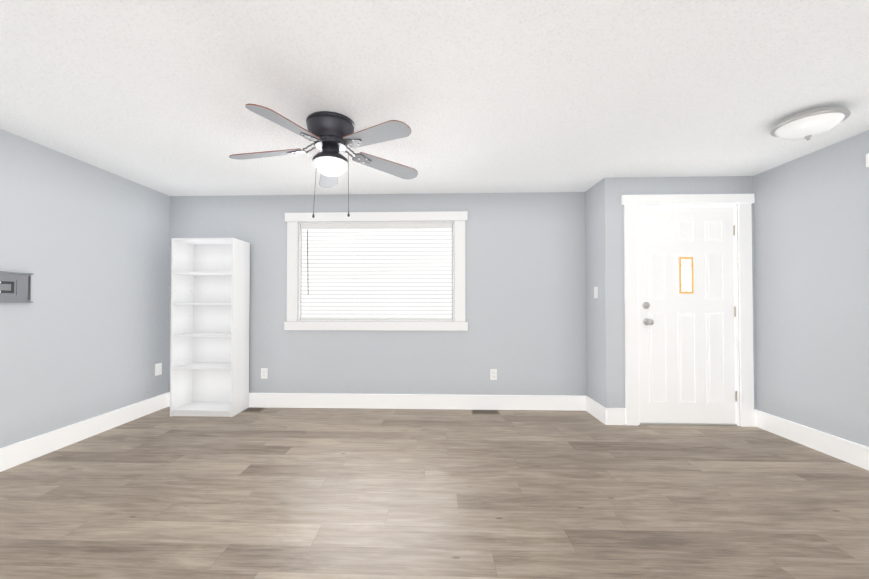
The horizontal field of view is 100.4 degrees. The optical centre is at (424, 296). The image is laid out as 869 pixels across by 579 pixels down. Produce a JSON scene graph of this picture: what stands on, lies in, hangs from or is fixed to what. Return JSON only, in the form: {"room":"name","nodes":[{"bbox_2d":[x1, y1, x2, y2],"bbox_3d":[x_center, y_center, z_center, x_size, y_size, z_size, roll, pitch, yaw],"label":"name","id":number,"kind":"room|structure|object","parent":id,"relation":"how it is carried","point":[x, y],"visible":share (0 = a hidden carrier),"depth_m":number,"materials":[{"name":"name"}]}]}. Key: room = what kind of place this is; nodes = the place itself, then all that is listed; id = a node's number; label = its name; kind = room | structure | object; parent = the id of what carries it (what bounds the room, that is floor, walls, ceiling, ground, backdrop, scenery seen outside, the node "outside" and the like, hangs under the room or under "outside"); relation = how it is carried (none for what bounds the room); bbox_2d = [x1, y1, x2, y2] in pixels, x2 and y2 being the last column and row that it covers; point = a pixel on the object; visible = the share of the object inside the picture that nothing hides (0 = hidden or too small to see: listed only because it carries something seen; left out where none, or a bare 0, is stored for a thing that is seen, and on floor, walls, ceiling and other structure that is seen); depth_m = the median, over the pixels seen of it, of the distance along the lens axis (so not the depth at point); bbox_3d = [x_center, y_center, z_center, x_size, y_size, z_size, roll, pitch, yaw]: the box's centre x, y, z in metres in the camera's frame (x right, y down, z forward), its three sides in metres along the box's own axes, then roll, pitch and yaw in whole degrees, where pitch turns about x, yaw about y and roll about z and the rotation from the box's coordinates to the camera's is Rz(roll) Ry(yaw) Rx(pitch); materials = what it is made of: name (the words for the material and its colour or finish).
{"room":"living room","nodes":[
{"label":"living room","id":0,"kind":"room"},
{"bbox_2d":[0,129,169,447],"bbox_3d":[-2.961,-0.002,0.809,0.120,2.300,6.320,0,-1,2],"label":"wall","id":1,"kind":"structure","parent":0,"point":[84,335],"depth_m":2.94,"materials":[{"name":"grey paint"}]},
{"bbox_2d":[0,271,33,302],"bbox_3d":[-2.839,-0.067,2.337,0.022,0.210,0.550,0,-1,2],"label":"plate","id":2,"kind":"object","parent":1,"relation":"attached to","point":[15,287],"visible":1,"depth_m":2.51,"materials":[{"name":"grey plastic"}]},
{"bbox_2d":[0,392,167,471],"bbox_3d":[-2.889,1.071,0.851,0.020,0.155,6.200,0,-1,2],"label":"baseboard","id":3,"kind":"structure","parent":1,"relation":"attached to","point":[24,451],"depth_m":2.91,"materials":[{"name":"white wood"}]},
{"bbox_2d":[155,363,161,375],"bbox_3d":[-2.793,0.760,3.804,0.015,0.124,0.080,0,-1,2],"label":"electrical outlet plate","id":4,"kind":"object","parent":1,"relation":"attached to","point":[158,368],"visible":1,"depth_m":3.80,"materials":[{"name":"white plastic"}]},
{"bbox_2d":[168,192,586,395],"bbox_3d":[-0.544,0.043,3.949,4.740,2.300,0.120,0,-1,2],"label":"wall","id":5,"kind":"structure","parent":0,"point":[525,288],"depth_m":3.86,"materials":[{"name":"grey paint"}]},
{"bbox_2d":[261,368,267,378],"bbox_3d":[-1.731,0.827,3.913,0.072,0.116,0.009,0,-1,2],"label":"electrical outlet","id":6,"kind":"object","parent":5,"relation":"attached to","point":[264,373],"visible":1,"depth_m":3.91,"materials":[{"name":"white plastic"}]},
{"bbox_2d":[284,211,467,330],"bbox_3d":[-0.522,-0.274,3.939,1.968,1.267,0.147,0,-1,2],"label":"window","id":7,"kind":"structure","parent":5,"relation":"in","point":[456,219],"depth_m":3.87,"materials":[{"name":"white wood"}]},
{"bbox_2d":[301,223,451,319],"bbox_3d":[-0.522,-0.274,3.924,1.642,1.038,0.062,0,-1,2],"label":"window blind","id":8,"kind":"object","parent":7,"relation":"attached to","point":[383,271],"depth_m":3.92,"materials":[{"name":"white plastic"}]},
{"bbox_2d":[168,392,583,410],"bbox_3d":[-0.532,1.114,3.864,4.470,0.155,0.020,0,-1,2],"label":"baseboard","id":9,"kind":"structure","parent":5,"relation":"attached to","point":[263,400],"depth_m":3.84,"materials":[{"name":"white wood"}]},
{"bbox_2d":[490,369,496,379],"bbox_3d":[0.733,0.821,3.831,0.072,0.116,0.009,0,-1,2],"label":"electrical outlet","id":10,"kind":"object","parent":5,"relation":"attached to","point":[493,374],"visible":1,"depth_m":3.83,"materials":[{"name":"white plastic"}]},
{"bbox_2d":[0,407,868,578],"bbox_3d":[0.024,1.197,0.752,6.090,0.100,6.440,0,-1,2],"label":"floor","id":11,"kind":"structure","parent":0,"point":[313,493],"depth_m":2.06,"materials":[{"name":"brown wood"}]},
{"bbox_2d":[170,238,249,416],"bbox_3d":[-2.207,0.302,3.756,0.630,1.775,0.320,0,-1,2],"label":"bookcase","id":12,"kind":"object","parent":11,"relation":"on","point":[210,309],"visible":1,"depth_m":3.83,"materials":[{"name":"laminate"}]},
{"bbox_2d":[242,407,264,411],"bbox_3d":[-1.834,1.188,3.819,0.270,0.005,0.145,0,-1,2],"label":"floor vent","id":13,"kind":"object","parent":11,"relation":"in","point":[254,409],"visible":0.81,"depth_m":3.81,"materials":[{"name":"brown metal"}]},
{"bbox_2d":[471,410,499,413],"bbox_3d":[0.630,1.187,3.736,0.280,0.005,0.145,0,-1,2],"label":"floor vent","id":14,"kind":"object","parent":11,"relation":"in","point":[485,411],"visible":1,"depth_m":3.71,"materials":[{"name":"brown metal"}]},
{"bbox_2d":[0,0,868,195],"bbox_3d":[0.024,-1.203,0.786,6.090,0.100,6.440,0,-1,2],"label":"ceiling","id":15,"kind":"structure","parent":0,"point":[505,96],"depth_m":1.95,"materials":[{"name":"white paint"}]},
{"bbox_2d":[229,104,417,217],"bbox_3d":[-0.665,-0.819,2.355,1.212,0.623,1.267,0,-1,2],"label":"ceiling fan","id":16,"kind":"object","parent":15,"relation":"hanging from","point":[331,135],"visible":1,"depth_m":2.26,"materials":[{"name":"grey wood"}]},
{"bbox_2d":[770,106,850,140],"bbox_3d":[2.410,-1.056,2.275,0.348,0.150,0.348,0,-1,2],"label":"flush ceiling light","id":17,"kind":"object","parent":15,"relation":"attached to","point":[806,125],"visible":1,"depth_m":2.20,"materials":[{"name":"white glass"}]},
{"bbox_2d":[585,182,599,403],"bbox_3d":[1.757,0.038,3.652,0.120,2.300,0.320,0,-1,2],"label":"wall","id":18,"kind":"structure","parent":0,"point":[592,302],"depth_m":3.65,"materials":[{"name":"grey paint"}]},
{"bbox_2d":[594,287,597,297],"bbox_3d":[1.687,-0.043,3.570,0.015,0.116,0.072,0,-1,2],"label":"switch plate","id":19,"kind":"object","parent":18,"relation":"attached to","point":[595,292],"visible":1,"depth_m":3.56,"materials":[{"name":"white plastic"}]},
{"bbox_2d":[584,396,611,424],"bbox_3d":[1.688,1.110,3.561,0.020,0.155,0.436,0,-1,2],"label":"baseboard","id":20,"kind":"structure","parent":18,"relation":"attached to","point":[603,414],"depth_m":3.48,"materials":[{"name":"white wood"}]},
{"bbox_2d":[599,176,755,408],"bbox_3d":[2.364,0.035,3.411,1.350,2.300,0.120,0,-1,2],"label":"wall","id":21,"kind":"structure","parent":0,"point":[612,191],"depth_m":3.37,"materials":[{"name":"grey paint"}]},
{"bbox_2d":[638,207,736,423],"bbox_3d":[2.443,0.165,3.343,0.894,2.005,0.120,0,-1,2],"label":"entry door","id":22,"kind":"structure","parent":21,"relation":"in","point":[687,311],"depth_m":3.36,"materials":[{"name":"white wood"}]},
{"bbox_2d":[621,194,754,426],"bbox_3d":[2.434,0.120,3.394,1.188,2.130,0.147,0,-1,2],"label":"door frame","id":23,"kind":"structure","parent":21,"relation":"attached to","point":[744,364],"depth_m":3.33,"materials":[{"name":"white wood"}]},
{"bbox_2d":[753,130,868,446],"bbox_3d":[3.002,-0.006,0.509,0.120,2.300,5.880,0,-1,2],"label":"wall","id":24,"kind":"structure","parent":0,"point":[811,248],"depth_m":2.79,"materials":[{"name":"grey paint"}]},
{"bbox_2d":[754,409,868,470],"bbox_3d":[3.006,1.100,2.852,0.030,0.155,0.925,0,-1,2],"label":"baseboard","id":25,"kind":"structure","parent":24,"relation":"attached to","point":[848,451],"depth_m":2.77,"materials":[{"name":"white wood"}]},
{"bbox_2d":[866,153,868,166],"bbox_3d":[3.034,0.095,1.857,0.147,2.135,1.144,0,-1,2],"label":"door frame","id":26,"kind":"structure","parent":24,"relation":"attached to","point":[867,160],"depth_m":2.43,"materials":[{"name":"white wood"}]}
]}

